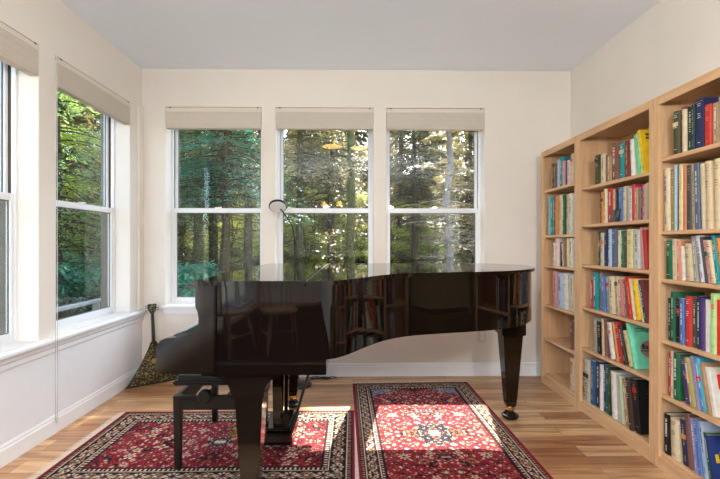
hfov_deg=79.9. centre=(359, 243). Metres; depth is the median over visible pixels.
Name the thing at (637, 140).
book
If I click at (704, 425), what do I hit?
book
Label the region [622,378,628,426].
book
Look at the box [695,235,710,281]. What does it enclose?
book
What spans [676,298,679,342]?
book
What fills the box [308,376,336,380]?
power cord
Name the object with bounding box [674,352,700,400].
book
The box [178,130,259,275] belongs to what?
conifer
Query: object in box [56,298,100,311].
deck railing
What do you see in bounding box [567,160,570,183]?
book
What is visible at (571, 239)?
book
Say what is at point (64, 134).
broadleaf tree
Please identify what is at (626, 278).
book
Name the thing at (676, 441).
book
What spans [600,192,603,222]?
book
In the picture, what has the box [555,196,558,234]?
book
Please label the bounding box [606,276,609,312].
book
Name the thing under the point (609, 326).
book
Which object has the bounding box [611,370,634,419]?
book
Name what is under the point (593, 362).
book
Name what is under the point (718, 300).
book
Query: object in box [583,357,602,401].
book
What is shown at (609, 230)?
book
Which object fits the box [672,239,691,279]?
book
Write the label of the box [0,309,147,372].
trim
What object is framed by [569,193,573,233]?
book
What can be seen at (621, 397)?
book
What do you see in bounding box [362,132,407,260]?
conifer
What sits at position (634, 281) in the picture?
book
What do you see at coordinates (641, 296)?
book
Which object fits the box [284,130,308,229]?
conifer
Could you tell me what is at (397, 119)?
window blind
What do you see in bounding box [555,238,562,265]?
book
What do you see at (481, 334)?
wall outlet
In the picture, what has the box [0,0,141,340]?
wall
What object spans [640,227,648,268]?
book
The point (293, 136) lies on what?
conifer
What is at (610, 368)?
book
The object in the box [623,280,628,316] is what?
book
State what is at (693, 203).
book
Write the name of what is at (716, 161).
book
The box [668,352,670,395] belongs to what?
book
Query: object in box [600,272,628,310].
book
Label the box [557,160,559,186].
book
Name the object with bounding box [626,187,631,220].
book
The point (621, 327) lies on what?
book
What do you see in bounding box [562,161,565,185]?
book
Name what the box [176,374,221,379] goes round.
seat cushion
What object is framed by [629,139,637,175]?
book
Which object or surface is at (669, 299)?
book
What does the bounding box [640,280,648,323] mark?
book
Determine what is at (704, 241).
book
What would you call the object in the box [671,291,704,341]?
book
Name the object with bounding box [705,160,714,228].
book
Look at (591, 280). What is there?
book
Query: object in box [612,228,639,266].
book
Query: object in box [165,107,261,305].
window
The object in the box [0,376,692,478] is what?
floor
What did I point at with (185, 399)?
piano bench
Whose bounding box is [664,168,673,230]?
book
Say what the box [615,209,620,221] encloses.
picture card
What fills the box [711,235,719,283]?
book
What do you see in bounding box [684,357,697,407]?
book
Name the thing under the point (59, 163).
broadleaf tree
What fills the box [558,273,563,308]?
book
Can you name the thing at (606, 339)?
book
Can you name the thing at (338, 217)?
maple
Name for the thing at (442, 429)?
rug
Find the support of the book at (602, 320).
on the bookcase at (597, 140)
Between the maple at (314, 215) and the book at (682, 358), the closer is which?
the book at (682, 358)
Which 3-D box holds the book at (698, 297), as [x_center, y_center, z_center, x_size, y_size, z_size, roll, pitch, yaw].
[1.707,0.379,2.063,0.173,0.253,0.024,0,0,-1]
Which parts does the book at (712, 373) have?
panel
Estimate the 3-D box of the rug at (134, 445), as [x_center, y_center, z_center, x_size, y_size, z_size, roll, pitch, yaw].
[-0.832,1.182,2.557,1.726,0.007,0.941,0,0,-1]
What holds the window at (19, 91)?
in the wall at (53, 26)
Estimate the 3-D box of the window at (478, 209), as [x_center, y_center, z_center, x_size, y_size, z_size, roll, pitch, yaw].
[0.677,-0.330,3.978,0.891,1.773,0.234,0,0,-1]
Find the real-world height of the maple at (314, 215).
4.104 m
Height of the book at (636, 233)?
0.228 m
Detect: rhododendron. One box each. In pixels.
[56,260,100,314]
[63,251,100,314]
[178,258,215,276]
[178,260,224,296]
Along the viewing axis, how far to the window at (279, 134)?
3.98 m
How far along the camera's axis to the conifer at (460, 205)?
18.92 m
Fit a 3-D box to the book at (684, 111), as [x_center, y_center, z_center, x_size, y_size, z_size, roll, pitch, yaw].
[1.683,-0.560,2.143,0.145,0.215,0.018,0,0,-1]
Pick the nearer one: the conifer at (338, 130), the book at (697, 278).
the book at (697, 278)
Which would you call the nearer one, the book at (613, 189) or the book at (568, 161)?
the book at (613, 189)
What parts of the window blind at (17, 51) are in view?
rail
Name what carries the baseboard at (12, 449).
attached to the wall at (53, 26)
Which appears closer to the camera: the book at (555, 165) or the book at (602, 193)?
the book at (602, 193)
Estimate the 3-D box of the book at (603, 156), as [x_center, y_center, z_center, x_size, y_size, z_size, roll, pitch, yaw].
[1.663,-0.494,2.840,0.127,0.192,0.045,0,0,-1]
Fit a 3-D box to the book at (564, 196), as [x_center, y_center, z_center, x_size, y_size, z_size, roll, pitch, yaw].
[1.701,-0.225,3.363,0.230,0.310,0.032,0,0,-1]
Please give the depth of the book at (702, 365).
2.02 m
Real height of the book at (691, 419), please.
0.253 m
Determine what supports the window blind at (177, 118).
attached to the window at (172, 209)
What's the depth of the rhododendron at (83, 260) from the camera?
10.54 m
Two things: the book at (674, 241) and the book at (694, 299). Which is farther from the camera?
the book at (674, 241)
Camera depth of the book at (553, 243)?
3.53 m
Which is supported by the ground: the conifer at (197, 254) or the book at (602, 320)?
the conifer at (197, 254)
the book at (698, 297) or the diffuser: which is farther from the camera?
the diffuser
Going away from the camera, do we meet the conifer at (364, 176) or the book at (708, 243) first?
the book at (708, 243)
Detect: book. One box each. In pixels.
[548,197,551,234]
[551,197,553,234]
[552,164,553,188]
[553,164,556,187]
[553,196,554,234]
[553,243,554,265]
[553,271,573,306]
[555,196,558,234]
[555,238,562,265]
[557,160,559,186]
[558,197,558,234]
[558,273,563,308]
[559,194,566,234]
[560,156,570,185]
[560,242,562,265]
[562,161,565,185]
[562,238,566,266]
[562,273,568,309]
[563,195,565,234]
[566,194,568,233]
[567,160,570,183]
[567,238,569,266]
[568,273,573,310]
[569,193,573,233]
[570,153,573,182]
[570,238,573,267]
[570,320,573,349]
[570,357,573,390]
[571,274,573,311]
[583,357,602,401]
[591,280,592,308]
[591,360,595,405]
[593,272,599,309]
[594,154,601,184]
[594,317,613,351]
[596,360,610,408]
[597,321,601,354]
[598,231,603,265]
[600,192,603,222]
[600,233,603,265]
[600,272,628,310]
[600,364,603,410]
[601,153,606,182]
[601,276,606,311]
[601,319,604,355]
[604,189,607,222]
[604,230,607,265]
[604,319,624,356]
[604,364,612,411]
[606,154,607,181]
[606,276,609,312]
[606,322,615,358]
[606,365,614,413]
[608,153,611,180]
[608,188,615,222]
[608,229,611,266]
[608,366,623,415]
[609,276,640,313]
[611,142,621,179]
[611,323,619,360]
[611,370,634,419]
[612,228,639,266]
[613,189,614,221]
[614,277,624,314]
[614,322,627,362]
[615,188,618,216]
[616,375,636,421]
[618,230,626,266]
[618,279,625,316]
[618,324,628,364]
[618,376,638,424]
[619,142,624,178]
[619,187,622,221]
[621,231,623,267]
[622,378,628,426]
[623,186,631,220]
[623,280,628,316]
[623,330,632,366]
[624,231,626,267]
[625,140,630,176]
[625,277,648,317]
[625,377,640,430]
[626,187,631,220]
[626,323,648,368]
[627,229,639,267]
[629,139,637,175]
[629,279,636,319]
[630,188,631,220]
[631,378,648,434]
[632,184,643,220]
[632,279,641,319]
[633,230,641,268]
[634,135,640,173]
[635,188,637,219]
[636,134,642,172]
[637,130,648,172]
[637,279,648,321]
[638,187,641,219]
[638,280,646,322]
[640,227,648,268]
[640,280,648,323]
[641,187,642,219]
[642,230,648,269]
[643,184,645,219]
[646,183,648,218]
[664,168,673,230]
[664,412,691,455]
[666,240,672,278]
[668,298,670,340]
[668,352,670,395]
[670,416,684,461]
[671,169,673,229]
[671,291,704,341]
[671,351,688,397]
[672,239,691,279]
[673,110,680,154]
[674,165,677,229]
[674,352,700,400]
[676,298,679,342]
[677,241,691,279]
[678,164,682,229]
[678,165,678,229]
[679,298,685,344]
[680,418,688,466]
[681,106,689,152]
[681,246,686,280]
[681,357,689,404]
[682,109,687,151]
[683,164,691,229]
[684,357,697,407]
[685,243,693,280]
[685,413,701,470]
[686,296,696,346]
[687,165,692,229]
[688,106,690,150]
[690,356,703,409]
[690,418,697,473]
[691,104,695,149]
[691,236,700,281]
[692,164,694,229]
[693,298,696,347]
[693,418,705,476]
[694,162,704,228]
[694,357,719,411]
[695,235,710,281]
[696,97,718,148]
[697,296,710,348]
[698,420,719,478]
[699,362,719,414]
[700,163,705,228]
[700,237,710,282]
[701,298,710,350]
[703,240,710,282]
[703,432,719,478]
[705,103,712,145]
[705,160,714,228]
[705,240,716,283]
[705,367,719,417]
[705,434,719,478]
[706,299,710,352]
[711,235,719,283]
[711,293,719,354]
[713,102,718,143]
[714,158,719,228]
[716,238,719,267]
[717,299,719,355]
[719,96,719,141]
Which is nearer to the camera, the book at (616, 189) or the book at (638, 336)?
the book at (638, 336)
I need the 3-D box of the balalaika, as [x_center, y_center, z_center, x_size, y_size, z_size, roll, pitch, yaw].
[-1.771,0.855,3.690,0.462,0.663,0.158,0,0,-37]
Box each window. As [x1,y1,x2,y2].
[0,45,38,352]
[56,102,129,335]
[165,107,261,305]
[275,107,373,262]
[386,108,484,262]
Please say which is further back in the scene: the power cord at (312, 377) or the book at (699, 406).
the power cord at (312, 377)
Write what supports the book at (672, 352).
on the bookcase at (666, 104)
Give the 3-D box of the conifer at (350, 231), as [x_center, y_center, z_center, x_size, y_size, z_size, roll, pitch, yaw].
[-0.199,-3.154,9.770,2.270,10.357,3.017,0,0,9]
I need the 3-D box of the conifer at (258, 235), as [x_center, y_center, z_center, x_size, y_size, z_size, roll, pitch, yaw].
[-5.204,-2.006,19.882,4.601,9.450,4.258,0,0,-4]
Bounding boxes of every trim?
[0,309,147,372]
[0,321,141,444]
[137,103,143,309]
[160,306,197,314]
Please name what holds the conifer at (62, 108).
on the ground
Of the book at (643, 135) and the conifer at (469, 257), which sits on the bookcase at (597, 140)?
the book at (643, 135)
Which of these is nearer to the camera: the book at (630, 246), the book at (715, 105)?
the book at (715, 105)
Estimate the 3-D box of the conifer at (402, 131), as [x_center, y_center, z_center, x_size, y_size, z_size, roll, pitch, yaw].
[2.975,-6.769,36.346,4.397,8.918,4.752,0,0,19]
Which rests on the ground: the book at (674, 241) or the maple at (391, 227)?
the maple at (391, 227)
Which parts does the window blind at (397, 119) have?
rail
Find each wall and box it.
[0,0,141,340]
[142,69,570,362]
[571,0,719,137]
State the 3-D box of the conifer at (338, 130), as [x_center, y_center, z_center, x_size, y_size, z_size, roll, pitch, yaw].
[-0.918,-2.546,21.436,4.570,10.048,4.938,0,0,1]
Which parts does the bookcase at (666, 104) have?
shelf, panel, rail, shelf, shelf, shelf, shelf, shelf, panel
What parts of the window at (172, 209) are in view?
frame, sash, sash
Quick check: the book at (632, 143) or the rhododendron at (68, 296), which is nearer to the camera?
the book at (632, 143)
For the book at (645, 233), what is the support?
on the bookcase at (597, 140)
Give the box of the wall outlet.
[478,331,485,341]
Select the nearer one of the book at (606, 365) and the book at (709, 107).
the book at (709, 107)
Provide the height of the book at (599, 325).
0.217 m
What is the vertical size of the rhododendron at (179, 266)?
1.732 m
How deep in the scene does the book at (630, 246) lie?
2.56 m
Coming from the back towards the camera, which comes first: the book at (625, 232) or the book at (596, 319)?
the book at (596, 319)
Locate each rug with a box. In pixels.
[27,410,358,478]
[353,380,553,478]
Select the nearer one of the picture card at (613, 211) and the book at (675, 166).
the book at (675, 166)
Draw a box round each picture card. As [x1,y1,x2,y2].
[610,210,614,221]
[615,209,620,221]
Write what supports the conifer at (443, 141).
on the ground
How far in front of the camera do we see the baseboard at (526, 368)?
3.85 m
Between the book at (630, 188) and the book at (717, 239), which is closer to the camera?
the book at (717, 239)
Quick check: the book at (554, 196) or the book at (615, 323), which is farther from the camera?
the book at (554, 196)
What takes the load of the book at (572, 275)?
on the bookcase at (556, 352)
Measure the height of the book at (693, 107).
0.220 m
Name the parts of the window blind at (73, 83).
rail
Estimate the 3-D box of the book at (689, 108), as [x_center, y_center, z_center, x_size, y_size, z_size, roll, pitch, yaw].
[1.688,-0.562,2.113,0.138,0.219,0.038,0,0,-1]
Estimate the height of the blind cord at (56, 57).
2.242 m
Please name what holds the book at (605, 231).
on the bookcase at (597, 140)
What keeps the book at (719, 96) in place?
on the bookcase at (666, 104)
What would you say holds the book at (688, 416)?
on the bookcase at (666, 104)
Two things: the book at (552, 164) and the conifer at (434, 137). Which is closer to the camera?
the book at (552, 164)
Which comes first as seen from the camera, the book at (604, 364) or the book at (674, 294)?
the book at (674, 294)
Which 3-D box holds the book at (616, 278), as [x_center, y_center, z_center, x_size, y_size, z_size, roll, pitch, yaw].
[1.688,0.328,2.688,0.174,0.241,0.058,0,0,-1]
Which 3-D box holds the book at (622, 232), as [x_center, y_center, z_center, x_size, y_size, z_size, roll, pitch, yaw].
[1.684,0.034,2.639,0.159,0.226,0.027,0,0,-1]
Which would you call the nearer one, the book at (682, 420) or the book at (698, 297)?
the book at (698, 297)
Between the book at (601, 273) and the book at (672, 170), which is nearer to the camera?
the book at (672, 170)
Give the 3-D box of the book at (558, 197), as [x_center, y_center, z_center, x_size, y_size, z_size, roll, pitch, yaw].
[1.696,-0.223,3.448,0.214,0.306,0.019,0,0,-1]
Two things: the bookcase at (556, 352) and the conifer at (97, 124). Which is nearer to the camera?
the bookcase at (556, 352)
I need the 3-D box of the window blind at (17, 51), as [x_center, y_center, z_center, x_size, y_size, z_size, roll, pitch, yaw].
[-1.931,-1.089,2.119,0.056,0.189,0.888,0,0,-1]
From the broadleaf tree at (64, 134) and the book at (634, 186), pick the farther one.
the broadleaf tree at (64, 134)
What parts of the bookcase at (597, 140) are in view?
panel, rail, shelf, shelf, shelf, shelf, shelf, shelf, panel, panel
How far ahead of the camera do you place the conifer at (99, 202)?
15.18 m
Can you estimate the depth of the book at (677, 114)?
2.18 m
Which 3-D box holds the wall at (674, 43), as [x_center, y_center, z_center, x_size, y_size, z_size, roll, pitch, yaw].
[2.091,-0.184,-0.641,0.230,2.740,9.050,0,0,-1]
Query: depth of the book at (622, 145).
2.63 m
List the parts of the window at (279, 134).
sash, sash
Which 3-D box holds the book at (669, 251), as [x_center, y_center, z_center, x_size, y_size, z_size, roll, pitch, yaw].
[1.681,0.085,2.248,0.146,0.201,0.043,0,0,-1]
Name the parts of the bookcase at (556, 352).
rail, panel, shelf, shelf, shelf, shelf, shelf, shelf, panel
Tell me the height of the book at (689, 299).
0.245 m
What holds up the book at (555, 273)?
on the bookcase at (556, 352)
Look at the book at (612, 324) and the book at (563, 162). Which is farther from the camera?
the book at (563, 162)
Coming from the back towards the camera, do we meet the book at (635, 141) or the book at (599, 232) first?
the book at (599, 232)
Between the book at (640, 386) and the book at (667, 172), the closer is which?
the book at (667, 172)
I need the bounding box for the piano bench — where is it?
[173,374,267,469]
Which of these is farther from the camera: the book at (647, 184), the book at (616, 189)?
the book at (616, 189)
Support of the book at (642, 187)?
on the bookcase at (597, 140)
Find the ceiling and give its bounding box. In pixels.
[60,0,659,70]
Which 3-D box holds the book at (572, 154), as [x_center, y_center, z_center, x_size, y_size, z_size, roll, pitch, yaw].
[1.681,-0.564,3.249,0.172,0.227,0.039,0,0,-1]
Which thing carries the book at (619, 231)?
on the bookcase at (597, 140)
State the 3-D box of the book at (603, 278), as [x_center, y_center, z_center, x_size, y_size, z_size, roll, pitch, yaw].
[1.675,0.332,2.830,0.157,0.234,0.049,0,0,-1]
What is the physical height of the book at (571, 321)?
0.218 m
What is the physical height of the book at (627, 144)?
0.221 m
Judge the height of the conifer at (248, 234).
8.300 m
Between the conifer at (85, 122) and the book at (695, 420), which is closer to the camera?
the book at (695, 420)
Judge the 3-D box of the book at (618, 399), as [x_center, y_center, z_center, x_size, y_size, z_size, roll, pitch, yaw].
[1.707,0.964,2.681,0.198,0.283,0.049,0,0,-1]
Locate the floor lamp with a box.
[269,199,311,389]
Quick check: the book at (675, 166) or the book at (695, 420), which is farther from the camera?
the book at (675, 166)
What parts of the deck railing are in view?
post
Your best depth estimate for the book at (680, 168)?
2.16 m
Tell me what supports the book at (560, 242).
on the bookcase at (556, 352)
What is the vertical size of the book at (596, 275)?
0.250 m
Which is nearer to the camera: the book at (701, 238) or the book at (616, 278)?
the book at (701, 238)
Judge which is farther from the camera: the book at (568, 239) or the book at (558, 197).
the book at (558, 197)
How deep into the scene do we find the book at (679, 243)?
2.17 m
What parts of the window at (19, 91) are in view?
sash, sash, frame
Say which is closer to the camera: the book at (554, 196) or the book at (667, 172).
the book at (667, 172)
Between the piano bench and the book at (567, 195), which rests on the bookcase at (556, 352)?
the book at (567, 195)
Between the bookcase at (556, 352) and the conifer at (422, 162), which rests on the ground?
the conifer at (422, 162)
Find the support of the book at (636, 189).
on the bookcase at (597, 140)
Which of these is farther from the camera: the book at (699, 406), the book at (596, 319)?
the book at (596, 319)
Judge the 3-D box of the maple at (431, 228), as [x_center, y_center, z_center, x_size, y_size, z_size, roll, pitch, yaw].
[2.826,0.157,17.077,2.461,3.420,2.238,0,0,41]
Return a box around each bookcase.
[541,136,576,407]
[577,99,653,463]
[654,67,719,478]
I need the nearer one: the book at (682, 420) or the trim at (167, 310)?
the book at (682, 420)
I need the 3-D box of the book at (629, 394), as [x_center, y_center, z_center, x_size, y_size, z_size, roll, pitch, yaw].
[1.704,0.955,2.564,0.214,0.300,0.086,0,0,-1]
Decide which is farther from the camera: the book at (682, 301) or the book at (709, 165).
the book at (682, 301)
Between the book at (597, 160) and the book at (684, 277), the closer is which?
the book at (684, 277)
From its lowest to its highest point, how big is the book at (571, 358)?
0.242 m
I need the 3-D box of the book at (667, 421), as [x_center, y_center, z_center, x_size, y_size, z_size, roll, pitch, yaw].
[1.689,1.001,2.262,0.160,0.209,0.049,0,0,-1]
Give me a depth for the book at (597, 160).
2.89 m
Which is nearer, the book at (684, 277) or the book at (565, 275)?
the book at (684, 277)
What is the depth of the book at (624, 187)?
2.61 m
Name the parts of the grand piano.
key arm, leg, moulding, lyre post, lyre post, leg, lid, leg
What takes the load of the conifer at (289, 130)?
on the ground
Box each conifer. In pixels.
[60,95,100,293]
[60,108,100,289]
[68,101,100,263]
[90,171,208,292]
[178,130,216,265]
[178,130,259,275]
[178,130,260,277]
[178,130,311,271]
[186,130,220,269]
[207,130,289,273]
[250,130,357,262]
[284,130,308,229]
[284,130,309,231]
[284,130,360,262]
[284,130,367,263]
[284,136,318,260]
[293,130,390,262]
[304,130,367,262]
[318,130,394,262]
[355,131,439,262]
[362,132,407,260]
[364,131,464,262]
[391,131,411,198]
[393,132,443,262]
[403,131,461,262]
[403,131,474,262]
[418,131,464,259]
[422,131,474,262]
[424,131,474,262]
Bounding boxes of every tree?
[56,90,100,319]
[60,120,100,253]
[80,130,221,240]
[178,130,316,274]
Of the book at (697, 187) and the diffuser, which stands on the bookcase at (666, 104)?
the book at (697, 187)
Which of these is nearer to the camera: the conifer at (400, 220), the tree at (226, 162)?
the tree at (226, 162)
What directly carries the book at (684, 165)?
on the bookcase at (666, 104)
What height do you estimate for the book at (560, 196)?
0.316 m
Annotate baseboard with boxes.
[0,366,138,467]
[299,362,540,376]
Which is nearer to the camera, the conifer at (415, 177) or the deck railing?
the deck railing
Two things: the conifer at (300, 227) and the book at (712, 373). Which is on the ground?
the conifer at (300, 227)
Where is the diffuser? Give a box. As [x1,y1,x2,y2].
[270,201,285,212]
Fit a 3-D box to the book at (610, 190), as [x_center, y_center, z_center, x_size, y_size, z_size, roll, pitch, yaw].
[1.685,-0.245,2.764,0.162,0.221,0.049,0,0,-1]
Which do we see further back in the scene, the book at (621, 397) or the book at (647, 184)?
the book at (621, 397)
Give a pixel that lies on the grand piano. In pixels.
(256, 326)
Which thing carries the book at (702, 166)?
on the bookcase at (666, 104)
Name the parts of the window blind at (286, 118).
rail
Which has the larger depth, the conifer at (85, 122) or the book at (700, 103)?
the conifer at (85, 122)
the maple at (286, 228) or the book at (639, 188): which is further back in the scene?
the maple at (286, 228)
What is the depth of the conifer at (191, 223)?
19.16 m
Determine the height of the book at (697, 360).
0.249 m
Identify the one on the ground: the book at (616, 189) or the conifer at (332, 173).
the conifer at (332, 173)
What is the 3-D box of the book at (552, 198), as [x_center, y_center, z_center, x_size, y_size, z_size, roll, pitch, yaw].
[1.705,-0.226,3.573,0.228,0.312,0.043,0,0,-1]
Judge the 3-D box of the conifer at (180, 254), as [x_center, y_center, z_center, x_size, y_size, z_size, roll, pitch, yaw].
[-5.721,-2.446,13.491,3.642,9.029,3.765,0,0,3]
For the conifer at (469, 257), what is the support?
on the ground
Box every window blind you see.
[0,21,38,75]
[56,58,129,124]
[166,107,261,129]
[276,107,372,129]
[386,108,483,130]
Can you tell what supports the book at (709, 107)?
on the bookcase at (666, 104)
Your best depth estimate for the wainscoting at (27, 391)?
2.77 m
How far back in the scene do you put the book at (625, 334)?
2.58 m
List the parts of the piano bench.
leg, long rail, height knob, rail, leg, leg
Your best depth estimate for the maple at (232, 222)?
13.92 m
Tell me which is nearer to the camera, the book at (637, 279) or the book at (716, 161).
the book at (716, 161)
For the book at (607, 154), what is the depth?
2.79 m
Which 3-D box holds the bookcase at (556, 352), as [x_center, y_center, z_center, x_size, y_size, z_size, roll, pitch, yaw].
[1.721,0.203,3.398,0.325,1.965,0.591,0,0,-1]
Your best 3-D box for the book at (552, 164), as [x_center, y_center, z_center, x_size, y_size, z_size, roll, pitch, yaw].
[1.659,-0.553,3.544,0.147,0.205,0.028,0,0,-1]
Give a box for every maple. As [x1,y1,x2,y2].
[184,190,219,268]
[184,190,259,271]
[236,166,317,257]
[284,187,345,262]
[306,192,367,262]
[390,201,425,262]
[418,204,462,262]
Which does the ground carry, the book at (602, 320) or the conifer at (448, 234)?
the conifer at (448, 234)
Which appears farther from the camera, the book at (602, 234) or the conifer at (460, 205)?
the conifer at (460, 205)
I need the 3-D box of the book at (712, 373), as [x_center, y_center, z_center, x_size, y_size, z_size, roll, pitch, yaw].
[1.700,0.685,1.989,0.161,0.221,0.072,0,0,-1]
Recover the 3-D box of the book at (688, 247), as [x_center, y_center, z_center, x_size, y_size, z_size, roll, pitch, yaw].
[1.682,0.092,2.119,0.141,0.187,0.057,0,0,-1]
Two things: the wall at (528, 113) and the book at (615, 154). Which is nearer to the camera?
the book at (615, 154)
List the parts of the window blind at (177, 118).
rail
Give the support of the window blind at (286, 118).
attached to the window at (279, 134)
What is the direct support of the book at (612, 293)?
on the bookcase at (597, 140)
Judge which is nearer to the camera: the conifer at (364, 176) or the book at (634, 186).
the book at (634, 186)
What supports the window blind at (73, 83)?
attached to the window at (114, 209)
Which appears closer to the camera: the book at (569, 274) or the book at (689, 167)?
the book at (689, 167)
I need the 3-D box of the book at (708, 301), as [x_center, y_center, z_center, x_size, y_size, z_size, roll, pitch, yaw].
[1.702,0.384,2.006,0.166,0.243,0.025,0,0,-1]
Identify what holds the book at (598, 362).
on the bookcase at (597, 140)
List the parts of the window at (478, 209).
sash, sash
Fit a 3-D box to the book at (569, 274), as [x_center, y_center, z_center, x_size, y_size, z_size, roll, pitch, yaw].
[1.686,0.368,3.281,0.186,0.291,0.058,0,0,-1]
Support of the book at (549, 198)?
on the bookcase at (556, 352)
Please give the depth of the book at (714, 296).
1.96 m
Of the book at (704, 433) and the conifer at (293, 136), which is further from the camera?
the conifer at (293, 136)
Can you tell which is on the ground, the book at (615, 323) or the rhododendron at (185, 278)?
the rhododendron at (185, 278)
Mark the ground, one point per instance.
(66, 312)
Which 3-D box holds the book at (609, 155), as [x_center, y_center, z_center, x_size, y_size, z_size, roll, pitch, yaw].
[1.657,-0.487,2.765,0.120,0.178,0.047,0,0,-1]
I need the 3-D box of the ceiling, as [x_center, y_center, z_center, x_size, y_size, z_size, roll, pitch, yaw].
[0.057,-1.614,-0.674,4.299,0.120,9.510,0,0,-1]
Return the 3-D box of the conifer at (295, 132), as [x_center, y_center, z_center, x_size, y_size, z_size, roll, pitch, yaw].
[-1.979,-2.090,19.628,5.307,10.015,4.911,0,0,-27]
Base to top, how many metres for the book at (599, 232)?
0.229 m
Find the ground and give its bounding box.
[64,183,423,317]
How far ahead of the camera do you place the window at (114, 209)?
3.60 m
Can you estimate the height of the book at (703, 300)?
0.246 m
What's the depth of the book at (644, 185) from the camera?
2.43 m
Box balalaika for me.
[125,303,178,388]
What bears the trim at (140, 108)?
attached to the wall at (53, 26)
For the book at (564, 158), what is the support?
on the bookcase at (556, 352)
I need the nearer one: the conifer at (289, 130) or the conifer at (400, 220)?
the conifer at (400, 220)
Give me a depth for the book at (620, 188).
2.65 m
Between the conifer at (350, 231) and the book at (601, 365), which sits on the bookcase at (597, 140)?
the book at (601, 365)
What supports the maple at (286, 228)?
on the ground
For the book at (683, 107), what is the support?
on the bookcase at (666, 104)
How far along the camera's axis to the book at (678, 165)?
2.18 m
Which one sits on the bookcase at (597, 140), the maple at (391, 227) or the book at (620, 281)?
the book at (620, 281)
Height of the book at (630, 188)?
0.194 m
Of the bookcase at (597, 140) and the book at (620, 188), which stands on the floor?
the bookcase at (597, 140)
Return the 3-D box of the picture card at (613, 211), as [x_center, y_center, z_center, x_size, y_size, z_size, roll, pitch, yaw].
[1.597,-0.173,2.713,0.014,0.077,0.040,0,0,-1]
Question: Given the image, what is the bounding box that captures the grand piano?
[156,263,534,478]
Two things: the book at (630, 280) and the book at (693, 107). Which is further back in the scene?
the book at (630, 280)
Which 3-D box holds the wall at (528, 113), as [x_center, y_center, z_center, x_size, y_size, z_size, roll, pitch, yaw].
[-0.019,-0.184,3.965,4.299,2.740,0.230,0,0,-1]
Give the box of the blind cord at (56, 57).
[55,55,57,422]
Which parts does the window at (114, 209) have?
sash, sash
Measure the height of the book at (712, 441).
0.214 m
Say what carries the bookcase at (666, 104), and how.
on the floor

